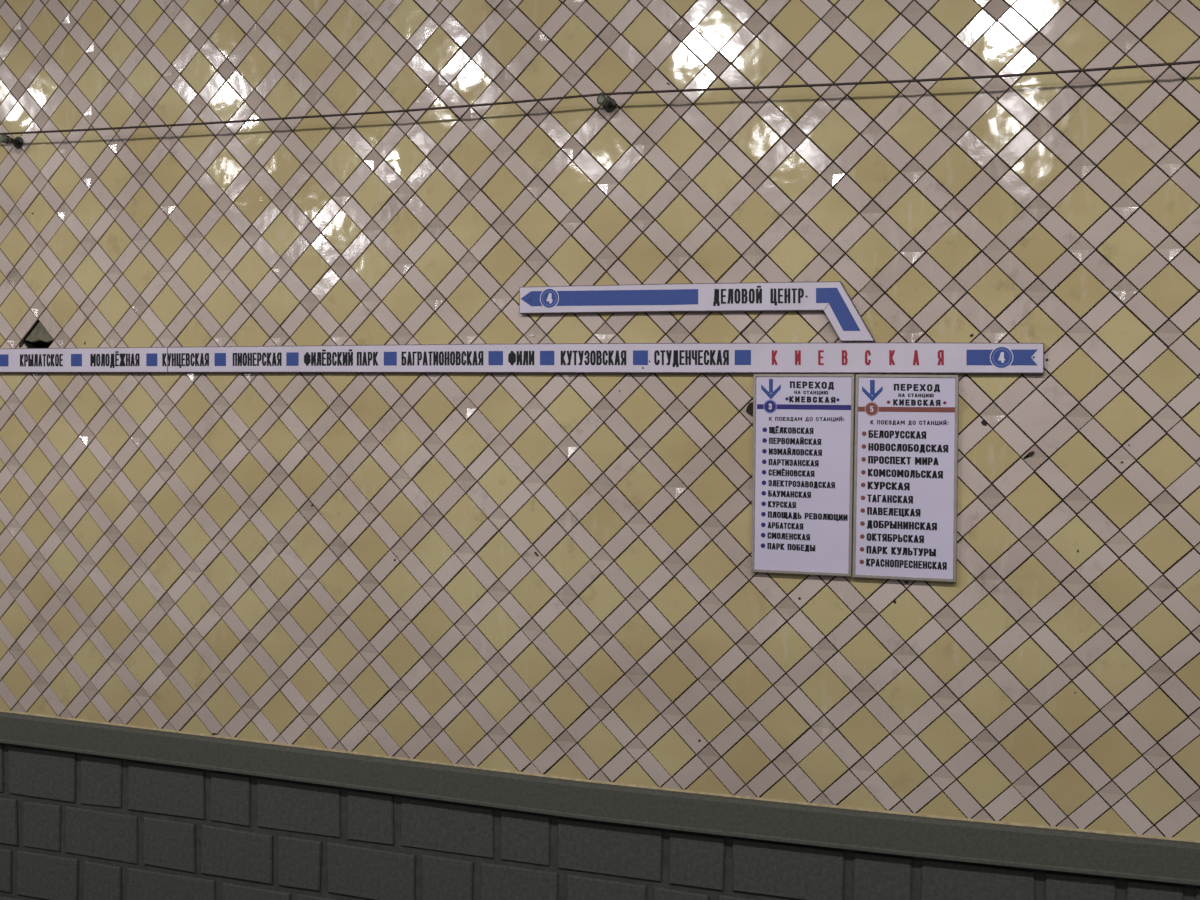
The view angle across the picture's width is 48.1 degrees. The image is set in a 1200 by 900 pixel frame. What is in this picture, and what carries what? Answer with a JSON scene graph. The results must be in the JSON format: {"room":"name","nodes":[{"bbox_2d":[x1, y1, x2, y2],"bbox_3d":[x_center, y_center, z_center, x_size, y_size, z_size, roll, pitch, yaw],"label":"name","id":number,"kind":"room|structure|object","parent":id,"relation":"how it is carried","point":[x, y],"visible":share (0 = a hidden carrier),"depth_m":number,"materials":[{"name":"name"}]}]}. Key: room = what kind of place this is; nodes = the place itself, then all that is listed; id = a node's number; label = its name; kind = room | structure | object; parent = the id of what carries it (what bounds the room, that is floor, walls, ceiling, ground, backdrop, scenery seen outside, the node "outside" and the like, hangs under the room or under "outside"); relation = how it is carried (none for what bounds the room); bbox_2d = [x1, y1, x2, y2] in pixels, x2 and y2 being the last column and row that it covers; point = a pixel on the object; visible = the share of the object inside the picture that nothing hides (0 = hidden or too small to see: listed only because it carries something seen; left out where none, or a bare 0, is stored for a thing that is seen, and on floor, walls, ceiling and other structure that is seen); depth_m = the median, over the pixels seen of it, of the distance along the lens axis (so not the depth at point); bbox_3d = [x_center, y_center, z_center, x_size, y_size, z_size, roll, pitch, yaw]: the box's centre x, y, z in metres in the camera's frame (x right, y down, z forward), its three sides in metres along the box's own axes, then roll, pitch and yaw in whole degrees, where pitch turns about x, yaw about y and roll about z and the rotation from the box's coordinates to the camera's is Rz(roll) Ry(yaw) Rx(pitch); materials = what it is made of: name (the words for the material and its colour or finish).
{"room":"subway station","nodes":[
{"label":"subway station","id":0,"kind":"room"},
{"bbox_2d":[0,0,1199,842],"bbox_3d":[-0.446,0.275,6.084,9.082,6.342,0.306,1,2,20],"label":"wall","id":1,"kind":"structure","parent":0,"point":[550,575],"depth_m":5.78,"materials":[{"name":"beige tile"}]},
{"bbox_2d":[0,132,22,148],"bbox_3d":[-2.943,-1.545,6.715,0.060,0.060,0.110,1,2,20],"label":"bracket","id":2,"kind":"object","parent":1,"relation":"attached to","point":[18,141],"visible":1,"depth_m":6.71,"materials":[{"name":"metal"}]},
{"bbox_2d":[0,342,1043,373],"bbox_3d":[-0.898,-0.409,6.055,5.507,0.134,0.027,1,2,20],"label":"sign","id":3,"kind":"object","parent":1,"relation":"attached to","point":[871,357],"visible":1,"depth_m":5.81,"materials":[{"name":"white plastic"}]},
{"bbox_2d":[0,743,1199,899],"bbox_3d":[-0.522,2.323,6.017,8.900,1.650,0.035,1,2,20],"label":"baseboard","id":4,"kind":"structure","parent":1,"relation":"attached to","point":[74,826],"depth_m":6.19,"materials":[{"name":"stone"}]},
{"bbox_2d":[0,712,1199,885],"bbox_3d":[-0.519,1.485,5.971,8.900,0.182,0.085,1,2,20],"label":"trim","id":5,"kind":"structure","parent":1,"relation":"attached to","point":[1088,853],"depth_m":5.68,"materials":[{"name":"stone"}]},
{"bbox_2d":[597,92,615,111],"bbox_3d":[0.022,-1.464,5.662,0.060,0.060,0.110,1,2,20],"label":"bracket","id":6,"kind":"object","parent":1,"relation":"attached to","point":[609,104],"visible":1,"depth_m":5.66,"materials":[{"name":"metal"}]},
{"bbox_2d":[0,60,1199,134],"bbox_3d":[-0.623,-1.496,5.845,6.568,0.077,0.010,1,2,20],"label":"overhead cable","id":7,"kind":"object","parent":6,"relation":"attached to","point":[1198,61],"visible":1,"depth_m":5.54,"materials":[{"name":"rubber"}]},
{"bbox_2d":[519,281,875,341],"bbox_3d":[0.373,-0.570,5.599,1.534,0.245,0.027,1,2,20],"label":"sign","id":8,"kind":"object","parent":1,"relation":"attached to","point":[830,297],"visible":1,"depth_m":5.56,"materials":[{"name":"white plastic"}]},
{"bbox_2d":[751,374,855,576],"bbox_3d":[0.821,0.099,5.455,0.413,0.813,0.031,1,2,20],"label":"panel","id":9,"kind":"object","parent":1,"relation":"attached to","point":[804,424],"visible":1,"depth_m":5.44,"materials":[{"name":"metal"}]},
{"bbox_2d":[852,374,958,581],"bbox_3d":[1.209,0.108,5.318,0.404,0.812,0.031,1,2,20],"label":"panel","id":10,"kind":"object","parent":1,"relation":"attached to","point":[905,505],"visible":1,"depth_m":5.31,"materials":[{"name":"metal"}]}
]}

